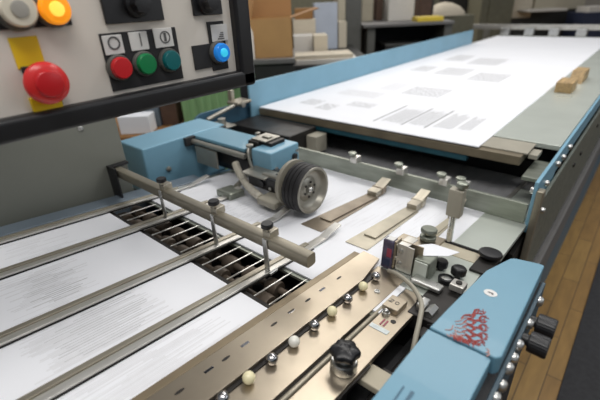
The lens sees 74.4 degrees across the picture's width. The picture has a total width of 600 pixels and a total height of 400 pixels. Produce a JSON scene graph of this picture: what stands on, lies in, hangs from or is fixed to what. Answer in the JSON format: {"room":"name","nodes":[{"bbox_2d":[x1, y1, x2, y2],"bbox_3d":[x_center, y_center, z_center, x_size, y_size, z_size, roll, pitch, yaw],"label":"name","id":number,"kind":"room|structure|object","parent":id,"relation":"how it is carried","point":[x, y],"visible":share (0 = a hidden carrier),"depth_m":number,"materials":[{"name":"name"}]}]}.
{"room":"print shop","nodes":[
{"label":"print shop","id":0,"kind":"room"},
{"bbox_2d":[507,164,599,399],"bbox_3d":[0.525,-2.245,7.259,15.000,0.050,16.000,19,34,36],"label":"floor","id":1,"kind":"structure","parent":0,"point":[569,280],"depth_m":1.85,"materials":[{"name":"brown wood"}]},
{"bbox_2d":[0,118,133,226],"bbox_3d":[-1.047,0.239,1.081,0.454,1.280,1.104,19,34,36],"label":"panel","id":2,"kind":"object","parent":1,"relation":"on","point":[41,175],"visible":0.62,"depth_m":1.07,"materials":[{"name":"paint"}]},
{"bbox_2d":[0,0,254,144],"bbox_3d":[-0.565,-0.312,0.622,0.637,0.332,0.766,19,34,36],"label":"console","id":3,"kind":"object","parent":2,"relation":"attached to","point":[65,64],"visible":1,"depth_m":0.56,"materials":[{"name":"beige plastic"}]},
{"bbox_2d":[0,0,38,30],"bbox_3d":[-0.332,-0.224,0.464,0.025,0.048,0.048,19,34,36],"label":"lamp","id":4,"kind":"object","parent":3,"relation":"attached to","point":[15,15],"depth_m":0.46,"materials":[{"name":"white plastic"}]},
{"bbox_2d":[34,0,71,27],"bbox_3d":[-0.306,-0.238,0.491,0.025,0.044,0.044,19,34,36],"label":"lamp","id":5,"kind":"object","parent":3,"relation":"attached to","point":[47,13],"depth_m":0.49,"materials":[{"name":"orange plastic"}]},
{"bbox_2d":[123,0,151,17],"bbox_3d":[-0.229,-0.281,0.565,0.023,0.038,0.038,19,34,36],"label":"switch","id":6,"kind":"object","parent":3,"relation":"attached to","point":[131,8],"depth_m":0.56,"materials":[{"name":"black plastic"}]},
{"bbox_2d":[196,0,220,14],"bbox_3d":[-0.147,-0.326,0.649,0.023,0.038,0.038,19,34,36],"label":"switch","id":7,"kind":"object","parent":3,"relation":"attached to","point":[203,7],"depth_m":0.65,"materials":[{"name":"black plastic"}]},
{"bbox_2d":[115,117,184,188],"bbox_3d":[-0.912,-0.139,2.456,0.490,0.690,0.500,-3,27,0],"label":"shelf","id":8,"kind":"object","parent":1,"relation":"on","point":[124,136],"visible":0.05,"depth_m":2.16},
{"bbox_2d":[117,111,156,134],"bbox_3d":[-0.878,-0.418,2.135,0.165,0.095,0.100,-3,27,0],"label":"storage box","id":9,"kind":"object","parent":8,"relation":"on","point":[139,122],"visible":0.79,"depth_m":2.09,"materials":[{"name":"cardboard"}]},
{"bbox_2d":[141,107,162,126],"bbox_3d":[-0.879,-0.499,2.240,0.190,0.145,0.120,-3,27,0],"label":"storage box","id":10,"kind":"object","parent":8,"relation":"on","point":[157,113],"visible":0.11,"depth_m":2.20,"materials":[{"name":"cardboard"}]},
{"bbox_2d":[160,102,183,124],"bbox_3d":[-0.735,-0.531,2.294,0.090,0.140,0.200,-3,27,0],"label":"storage box","id":11,"kind":"object","parent":8,"relation":"on","point":[172,114],"visible":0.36,"depth_m":2.22,"materials":[{"name":"brown cardboard"}]},
{"bbox_2d":[121,119,225,189],"bbox_3d":[-0.444,0.142,1.655,0.180,0.880,0.350,19,34,36],"label":"motor housing","id":12,"kind":"object","parent":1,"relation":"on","point":[169,152],"visible":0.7,"depth_m":1.40,"materials":[{"name":"blue paint"}]},
{"bbox_2d":[181,88,240,169],"bbox_3d":[-0.454,-0.285,2.457,0.410,0.910,0.245,-3,27,0],"label":"plastic tub","id":13,"kind":"object","parent":1,"relation":"on","point":[191,108],"visible":0.02,"depth_m":2.20,"materials":[{"name":"green plastic"}]},
{"bbox_2d":[240,86,248,98],"bbox_3d":[-0.263,-0.317,2.128,0.053,1.250,0.050,-3,27,0],"label":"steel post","id":14,"kind":"object","parent":1,"relation":"on","point":[243,90],"visible":0.02,"depth_m":1.99,"materials":[{"name":"black metal"}]},
{"bbox_2d":[0,169,504,399],"bbox_3d":[-0.219,0.433,1.054,0.930,0.889,1.766,19,34,36],"label":"table","id":15,"kind":"object","parent":1,"relation":"on","point":[181,235],"visible":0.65,"depth_m":0.97,"materials":[{"name":"paint"}]},
{"bbox_2d":[0,213,267,399],"bbox_3d":[-0.522,0.206,0.676,0.660,0.076,0.668,19,34,36],"label":"printed sheet","id":16,"kind":"object","parent":15,"relation":"on","point":[28,363],"visible":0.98,"depth_m":0.70,"materials":[{"name":"paper"}]},
{"bbox_2d":[106,160,314,275],"bbox_3d":[-0.262,0.035,0.981,0.758,0.148,0.060,19,34,36],"label":"crossbar","id":17,"kind":"object","parent":15,"relation":"attached to","point":[267,237],"visible":0.99,"depth_m":0.89,"materials":[{"name":"metal"}]},
{"bbox_2d":[0,175,209,244],"bbox_3d":[-0.677,0.084,0.928,0.025,0.122,1.131,19,34,36],"label":"rail","id":18,"kind":"object","parent":17,"relation":"attached to","point":[30,232],"visible":1,"depth_m":1.04,"materials":[{"name":"metal"}]},
{"bbox_2d":[0,186,241,279],"bbox_3d":[-0.557,0.126,0.834,0.029,0.122,1.131,19,34,36],"label":"rail","id":19,"kind":"object","parent":17,"relation":"attached to","point":[27,265],"visible":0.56,"depth_m":0.91,"materials":[{"name":"metal"}]},
{"bbox_2d":[0,206,291,348],"bbox_3d":[-0.394,0.183,0.708,0.029,0.122,1.131,19,34,36],"label":"rail","id":20,"kind":"object","parent":17,"relation":"attached to","point":[16,333],"visible":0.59,"depth_m":0.75,"materials":[{"name":"metal"}]},
{"bbox_2d":[16,222,340,399],"bbox_3d":[-0.271,0.226,0.612,0.029,0.122,1.131,19,34,36],"label":"rail","id":21,"kind":"object","parent":17,"relation":"attached to","point":[77,376],"visible":1,"depth_m":0.64,"materials":[{"name":"metal"}]},
{"bbox_2d":[131,251,416,399],"bbox_3d":[0.011,0.256,0.586,0.282,0.094,0.708,19,34,36],"label":"register plate","id":22,"kind":"object","parent":15,"relation":"on","point":[353,338],"visible":0.95,"depth_m":0.63,"materials":[{"name":"metal"}]},
{"bbox_2d":[216,390,229,399],"bbox_3d":[-0.103,0.265,0.528,0.019,0.019,0.019,-24,34,-36],"label":"ball","id":23,"kind":"object","parent":22,"relation":"on","point":[222,395],"visible":1,"depth_m":0.52,"materials":[{"name":"silver metal"}]},
{"bbox_2d":[242,370,254,384],"bbox_3d":[-0.073,0.253,0.561,0.019,0.019,0.019,-24,34,-36],"label":"ball","id":24,"kind":"object","parent":22,"relation":"on","point":[248,378],"visible":1,"depth_m":0.56,"materials":[{"name":"beige plastic"}]},
{"bbox_2d":[266,352,277,365],"bbox_3d":[-0.042,0.240,0.595,0.019,0.019,0.019,-24,34,-36],"label":"ball","id":25,"kind":"object","parent":22,"relation":"on","point":[271,358],"visible":1,"depth_m":0.59,"materials":[{"name":"silver metal"}]},
{"bbox_2d":[288,335,299,347],"bbox_3d":[-0.009,0.226,0.631,0.019,0.019,0.019,-24,34,-36],"label":"ball","id":26,"kind":"object","parent":22,"relation":"on","point":[293,341],"visible":1,"depth_m":0.62,"materials":[{"name":"white plastic"}]},
{"bbox_2d":[309,319,319,330],"bbox_3d":[0.025,0.212,0.668,0.019,0.019,0.019,-24,34,-36],"label":"ball","id":27,"kind":"object","parent":22,"relation":"on","point":[314,325],"visible":1,"depth_m":0.66,"materials":[{"name":"silver metal"}]},
{"bbox_2d":[327,306,336,316],"bbox_3d":[0.057,0.198,0.704,0.019,0.019,0.019,-24,34,-36],"label":"ball","id":28,"kind":"object","parent":22,"relation":"on","point":[331,310],"visible":1,"depth_m":0.70,"materials":[{"name":"beige plastic"}]},
{"bbox_2d":[343,293,352,303],"bbox_3d":[0.089,0.184,0.739,0.019,0.019,0.019,-24,34,-36],"label":"ball","id":29,"kind":"object","parent":22,"relation":"on","point":[347,298],"visible":1,"depth_m":0.73,"materials":[{"name":"silver metal"}]},
{"bbox_2d":[358,281,367,290],"bbox_3d":[0.124,0.170,0.777,0.019,0.019,0.019,-24,34,-36],"label":"ball","id":30,"kind":"object","parent":22,"relation":"on","point":[363,286],"visible":1,"depth_m":0.77,"materials":[{"name":"beige plastic"}]},
{"bbox_2d":[371,271,380,280],"bbox_3d":[0.156,0.156,0.811,0.019,0.019,0.019,-24,34,-36],"label":"ball","id":31,"kind":"object","parent":22,"relation":"on","point":[375,276],"visible":1,"depth_m":0.81,"materials":[{"name":"silver metal"}]},
{"bbox_2d":[151,168,483,313],"bbox_3d":[0.086,-0.005,1.234,0.810,0.086,0.766,19,34,36],"label":"printed sheet","id":32,"kind":"object","parent":15,"relation":"on","point":[342,189],"visible":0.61,"depth_m":1.10,"materials":[{"name":"paper"}]},
{"bbox_2d":[217,174,247,199],"bbox_3d":[-0.190,-0.045,1.252,0.071,0.035,0.158,15,32,30],"label":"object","id":33,"kind":"object","parent":32,"relation":"on","point":[230,192],"visible":0.81,"depth_m":1.21,"materials":[{"name":"grey metal"}]},
{"bbox_2d":[191,127,327,213],"bbox_3d":[-0.166,-0.127,1.279,0.614,0.146,0.236,19,34,36],"label":"feeder wheel assembly","id":34,"kind":"object","parent":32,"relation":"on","point":[271,162],"visible":1,"depth_m":1.20,"materials":[{"name":"blue paint"}]},
{"bbox_2d":[301,177,390,231],"bbox_3d":[0.157,0.015,1.171,0.068,0.037,0.395,19,34,36],"label":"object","id":35,"kind":"object","parent":32,"relation":"on","point":[320,223],"visible":1,"depth_m":1.14,"materials":[{"name":"beige metal"}]},
{"bbox_2d":[345,189,430,249],"bbox_3d":[0.260,0.054,1.084,0.062,0.036,0.385,19,34,36],"label":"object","id":36,"kind":"object","parent":32,"relation":"on","point":[371,236],"visible":1,"depth_m":1.05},
{"bbox_2d":[435,199,466,235],"bbox_3d":[0.384,0.064,1.058,0.032,0.034,0.288,19,34,36],"label":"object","id":37,"kind":"object","parent":32,"relation":"on","point":[442,226],"visible":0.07,"depth_m":1.05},
{"bbox_2d":[358,275,481,399],"bbox_3d":[0.157,0.315,0.632,0.086,0.114,0.926,19,34,36],"label":"trough","id":38,"kind":"object","parent":15,"relation":"attached to","point":[401,355],"visible":0.14,"depth_m":0.67,"materials":[{"name":"metal"}]},
{"bbox_2d":[379,225,480,295],"bbox_3d":[0.289,0.122,0.857,0.180,0.099,0.224,19,34,36],"label":"guide","id":39,"kind":"object","parent":15,"relation":"attached to","point":[403,253],"visible":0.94,"depth_m":0.84,"materials":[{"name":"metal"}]},
{"bbox_2d":[418,244,459,255],"bbox_3d":[0.290,0.106,0.848,0.099,0.008,0.053,-2,27,1],"label":"paper scrap","id":40,"kind":"object","parent":39,"relation":"attached to","point":[429,249],"visible":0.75,"depth_m":0.84,"materials":[{"name":"white paper"}]},
{"bbox_2d":[406,247,502,340],"bbox_3d":[0.308,0.168,0.818,0.108,0.058,0.372,22,36,39],"label":"cluster","id":41,"kind":"object","parent":39,"relation":"attached to","point":[440,295],"visible":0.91,"depth_m":0.78,"materials":[{"name":"metal"}]},
{"bbox_2d":[387,269,423,350],"bbox_3d":[0.203,0.204,0.735,0.048,0.049,0.232,-1,27,3],"label":"cable","id":42,"kind":"object","parent":41,"relation":"attached to","point":[410,284],"visible":0.89,"depth_m":0.71,"materials":[{"name":"white plastic"}]},
{"bbox_2d":[254,49,294,80],"bbox_3d":[-0.250,-0.510,2.799,0.468,0.982,0.500,-3,27,0],"label":"base cabinet","id":43,"kind":"object","parent":1,"relation":"on","point":[264,68],"visible":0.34,"depth_m":2.39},
{"bbox_2d":[251,30,254,59],"bbox_3d":[-0.306,-0.947,2.339,0.064,0.220,0.064,-3,27,0],"label":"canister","id":44,"kind":"object","parent":43,"relation":"on","point":[251,30],"visible":0.15,"depth_m":2.34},
{"bbox_2d":[248,0,318,58],"bbox_3d":[-0.105,-1.125,2.517,0.436,0.358,0.410,-3,27,0],"label":"cardboard box","id":45,"kind":"object","parent":43,"relation":"on","point":[270,20],"visible":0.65,"depth_m":2.39,"materials":[{"name":"brown cardboard"}]},
{"bbox_2d":[293,45,363,70],"bbox_3d":[0.268,-0.958,3.784,0.615,0.840,1.300,-3,27,0],"label":"bench","id":46,"kind":"object","parent":1,"relation":"on","point":[356,52],"visible":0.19,"depth_m":3.45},
{"bbox_2d":[293,33,312,51],"bbox_3d":[0.028,-1.337,3.428,0.160,0.180,0.220,-3,27,0],"label":"pile","id":47,"kind":"object","parent":46,"relation":"on","point":[302,42],"visible":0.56,"depth_m":3.32,"materials":[{"name":"white paper"}]},
{"bbox_2d":[293,18,315,37],"bbox_3d":[0.040,-1.510,3.643,0.200,0.290,0.220,-3,27,0],"label":"pile","id":48,"kind":"object","parent":46,"relation":"on","point":[305,26],"visible":0.44,"depth_m":3.51,"materials":[{"name":"beige paper"}]},
{"bbox_2d":[294,7,312,19],"bbox_3d":[0.032,-1.674,3.548,0.160,0.090,0.160,-3,27,0],"label":"carton","id":49,"kind":"object","parent":48,"relation":"on","point":[309,15],"visible":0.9,"depth_m":3.48,"materials":[{"name":"cardboard"}]},
{"bbox_2d":[312,33,327,50],"bbox_3d":[0.171,-1.328,3.397,0.115,0.180,0.250,-3,27,0],"label":"pile","id":50,"kind":"object","parent":46,"relation":"on","point":[320,40],"visible":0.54,"depth_m":3.28,"materials":[{"name":"beige paper"}]},
{"bbox_2d":[313,2,336,48],"bbox_3d":[0.249,-1.735,3.932,0.220,0.410,0.250,-3,27,0],"label":"pile","id":51,"kind":"object","parent":46,"relation":"on","point":[325,17],"visible":0.71,"depth_m":3.80,"materials":[{"name":"white paper"}]},
{"bbox_2d":[296,55,355,64],"bbox_3d":[0.203,-1.126,3.158,0.470,0.035,0.280,-3,27,0],"label":"pile","id":52,"kind":"object","parent":46,"relation":"on","point":[313,61],"visible":0.4,"depth_m":3.03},
{"bbox_2d":[294,50,352,59],"bbox_3d":[0.181,-1.159,3.152,0.450,0.030,0.260,-3,27,0],"label":"pile","id":53,"kind":"object","parent":52,"relation":"on","point":[310,55],"visible":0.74,"depth_m":3.04,"materials":[{"name":"beige paper"}]},
{"bbox_2d":[337,20,346,47],"bbox_3d":[0.417,-1.674,3.984,0.080,0.240,0.200,-3,27,0],"label":"pile","id":54,"kind":"object","parent":46,"relation":"on","point":[341,25],"visible":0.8,"depth_m":3.90,"materials":[{"name":"beige paper"}]},
{"bbox_2d":[334,0,361,50],"bbox_3d":[0.517,-1.794,4.397,0.240,1.750,0.500,-3,27,0],"label":"locker","id":55,"kind":"object","parent":1,"relation":"on","point":[349,11],"visible":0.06,"depth_m":4.08,"materials":[{"name":"grey metal"}]},
{"bbox_2d":[291,0,438,47],"bbox_3d":[0.838,-3.493,7.417,9.000,2.000,0.550,-3,27,0],"label":"rack","id":56,"kind":"object","parent":1,"relation":"on","point":[294,3],"visible":0.04,"depth_m":7.53,"materials":[{"name":"black metal"}]},
{"bbox_2d":[194,30,599,282],"bbox_3d":[1.272,-0.521,2.696,1.302,0.968,4.278,19,34,36],"label":"table","id":57,"kind":"object","parent":1,"relation":"on","point":[553,145],"visible":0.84,"depth_m":1.64,"materials":[{"name":"teal paint"}]},
{"bbox_2d":[298,147,528,241],"bbox_3d":[0.154,-0.109,1.261,1.002,0.185,0.274,19,34,36],"label":"crossbar","id":58,"kind":"object","parent":57,"relation":"attached to","point":[455,196],"visible":0.98,"depth_m":1.21,"materials":[{"name":"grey metal"}]},
{"bbox_2d":[321,136,531,219],"bbox_3d":[0.304,-0.158,1.610,1.210,0.060,0.428,19,34,36],"label":"deck","id":59,"kind":"object","parent":57,"relation":"on","point":[499,184],"visible":0.33,"depth_m":1.54,"materials":[{"name":"metal"}]},
{"bbox_2d":[259,36,599,147],"bbox_3d":[1.351,-0.968,2.762,1.010,0.004,3.577,19,34,36],"label":"printed sheet","id":60,"kind":"object","parent":57,"relation":"on","point":[464,95],"visible":1,"depth_m":2.02,"materials":[{"name":"paper"}]},
{"bbox_2d":[441,213,526,262],"bbox_3d":[0.484,0.087,1.040,0.150,0.046,0.359,19,34,36],"label":"plate","id":61,"kind":"object","parent":57,"relation":"attached to","point":[499,233],"visible":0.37,"depth_m":1.00,"materials":[{"name":"metal"}]},
{"bbox_2d":[554,77,578,93],"bbox_3d":[1.288,-0.554,1.909,0.070,0.048,0.140,19,34,36],"label":"wooden block","id":62,"kind":"object","parent":57,"relation":"on","point":[564,85],"visible":1,"depth_m":1.87,"materials":[{"name":"yellow wood"}]},
{"bbox_2d":[570,67,589,83],"bbox_3d":[1.482,-0.664,2.095,0.058,0.058,0.199,19,34,36],"label":"wooden block","id":63,"kind":"object","parent":57,"relation":"on","point":[581,73],"visible":0.86,"depth_m":2.05,"materials":[{"name":"yellow wood"}]},
{"bbox_2d":[360,19,454,54],"bbox_3d":[1.124,-1.552,4.659,0.930,1.030,0.900,-3,27,0],"label":"table","id":64,"kind":"object","parent":1,"relation":"on","point":[372,32],"visible":0.34,"depth_m":4.38,"materials":[{"name":"grey metal"}]},
{"bbox_2d":[361,0,372,21],"bbox_3d":[0.762,-2.214,4.559,0.130,0.270,0.200,-3,27,0],"label":"storage box","id":65,"kind":"object","parent":64,"relation":"on","point":[367,5],"visible":0.72,"depth_m":4.48,"materials":[{"name":"beige cardboard"}]},
{"bbox_2d":[373,0,382,20],"bbox_3d":[0.904,-2.235,4.586,0.075,0.270,0.200,-3,27,0],"label":"storage box","id":66,"kind":"object","parent":64,"relation":"on","point":[377,4],"visible":0.87,"depth_m":4.53,"materials":[{"name":"brown cardboard"}]},
{"bbox_2d":[382,0,414,20],"bbox_3d":[1.100,-2.162,4.425,0.280,0.270,0.300,-3,27,0],"label":"storage box","id":67,"kind":"object","parent":64,"relation":"on","point":[393,10],"visible":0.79,"depth_m":4.31,"materials":[{"name":"white cardboard"}]},
{"bbox_2d":[378,39,422,51],"bbox_3d":[1.149,-1.656,4.454,0.470,0.240,0.370,-3,27,0],"label":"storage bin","id":68,"kind":"object","parent":64,"relation":"on","point":[383,45],"visible":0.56,"depth_m":4.33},
{"bbox_2d":[414,0,431,15],"bbox_3d":[1.441,-2.269,4.603,0.150,0.270,0.200,-3,27,0],"label":"storage box","id":69,"kind":"object","parent":64,"relation":"on","point":[422,7],"visible":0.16,"depth_m":4.54,"materials":[{"name":"brown cardboard"}]},
{"bbox_2d":[412,15,443,21],"bbox_3d":[1.338,-1.904,4.147,0.270,0.045,0.220,-3,27,0],"label":"tray","id":70,"kind":"object","parent":64,"relation":"on","point":[433,17],"visible":0.99,"depth_m":4.05,"materials":[{"name":"yellow plastic"}]},
{"bbox_2d":[431,0,433,15],"bbox_3d":[1.425,-2.274,4.174,0.020,0.670,0.020,-3,27,0],"label":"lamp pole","id":71,"kind":"object","parent":64,"relation":"on","point":[432,0],"visible":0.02,"depth_m":4.26,"materials":[{"name":"beige metal"}]},
{"bbox_2d":[439,0,467,13],"bbox_3d":[2.570,-2.840,6.529,0.500,1.500,0.400,-3,27,0],"label":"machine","id":72,"kind":"object","parent":1,"relation":"on","point":[463,4],"visible":0.02,"depth_m":6.18,"materials":[{"name":"brown metal"}]},
{"bbox_2d":[444,14,474,34],"bbox_3d":[1.889,-1.893,5.255,0.550,1.030,0.400,-3,27,0],"label":"stand","id":73,"kind":"object","parent":1,"relation":"on","point":[463,23],"visible":0.13,"depth_m":4.88,"materials":[{"name":"grey metal"}]},
{"bbox_2d":[433,2,464,15],"bbox_3d":[1.827,-2.422,4.999,0.488,0.150,0.484,-3,27,0],"label":"heap","id":74,"kind":"object","parent":73,"relation":"on","point":[444,8],"visible":0.79,"depth_m":4.84,"materials":[{"name":"beige"}]},
{"bbox_2d":[372,259,558,399],"bbox_3d":[0.165,0.625,0.630,0.125,0.901,0.696,22,36,39],"label":"machine housing","id":75,"kind":"object","parent":1,"relation":"on","point":[472,351],"visible":1,"depth_m":0.52,"materials":[{"name":"blue paint"}]},
{"bbox_2d":[467,0,514,42],"bbox_3d":[2.860,-2.755,6.006,0.470,1.800,0.520,-3,27,0],"label":"tall cabinet","id":76,"kind":"object","parent":1,"relation":"on","point":[485,11],"visible":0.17,"depth_m":5.77,"materials":[{"name":"grey metal"}]},
{"bbox_2d":[473,24,599,39],"bbox_3d":[2.619,-1.317,4.144,1.730,0.955,0.105,19,34,36],"label":"crossbar","id":77,"kind":"object","parent":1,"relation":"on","point":[505,29],"visible":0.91,"depth_m":4.07,"materials":[{"name":"metal"}]},
{"bbox_2d":[508,0,584,36],"bbox_3d":[3.663,-2.810,6.149,1.060,1.700,1.150,-3,27,0],"label":"machine","id":78,"kind":"object","parent":1,"relation":"on","point":[524,11],"visible":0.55,"depth_m":5.88,"materials":[{"name":"metal"}]},
{"bbox_2d":[517,8,567,11],"bbox_3d":[3.500,-2.765,5.747,0.550,0.030,0.400,-3,27,0],"label":"shelf","id":79,"kind":"object","parent":78,"relation":"attached to","point":[518,9],"depth_m":5.58,"materials":[{"name":"grey metal"}]},
{"bbox_2d":[532,0,584,8],"bbox_3d":[3.799,-3.314,6.035,0.740,0.710,0.800,-3,27,0],"label":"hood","id":80,"kind":"object","parent":78,"relation":"attached to","point":[536,4],"depth_m":5.81,"materials":[{"name":"beige metal"}]},
{"bbox_2d":[556,259,599,399],"bbox_3d":[2.345,0.282,2.081,1.150,0.008,6.400,19,34,36],"label":"floor mat","id":81,"kind":"object","parent":1,"relation":"on","point":[581,378],"visible":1,"depth_m":1.54,"materials":[{"name":"rubber"}]},
{"bbox_2d":[562,12,599,36],"bbox_3d":[4.351,-2.228,5.761,0.900,0.960,0.400,-3,27,0],"label":"crate","id":82,"kind":"object","parent":1,"relation":"on","point":[591,18],"visible":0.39,"depth_m":5.49,"materials":[{"name":"blue plastic"}]},
{"bbox_2d":[576,5,599,11],"bbox_3d":[4.080,-2.656,5.491,0.300,0.070,0.280,-3,27,0],"label":"pile","id":83,"kind":"object","parent":82,"relation":"on","point":[579,8],"visible":0.98,"depth_m":5.40,"materials":[{"name":"white paper"}]},
{"bbox_2d":[584,0,599,5],"bbox_3d":[5.667,-6.852,11.783,15.000,3.600,0.100,19,34,36],"label":"wall","id":84,"kind":"structure","parent":0,"point":[587,2],"depth_m":10.53,"materials":[{"name":"paint"}]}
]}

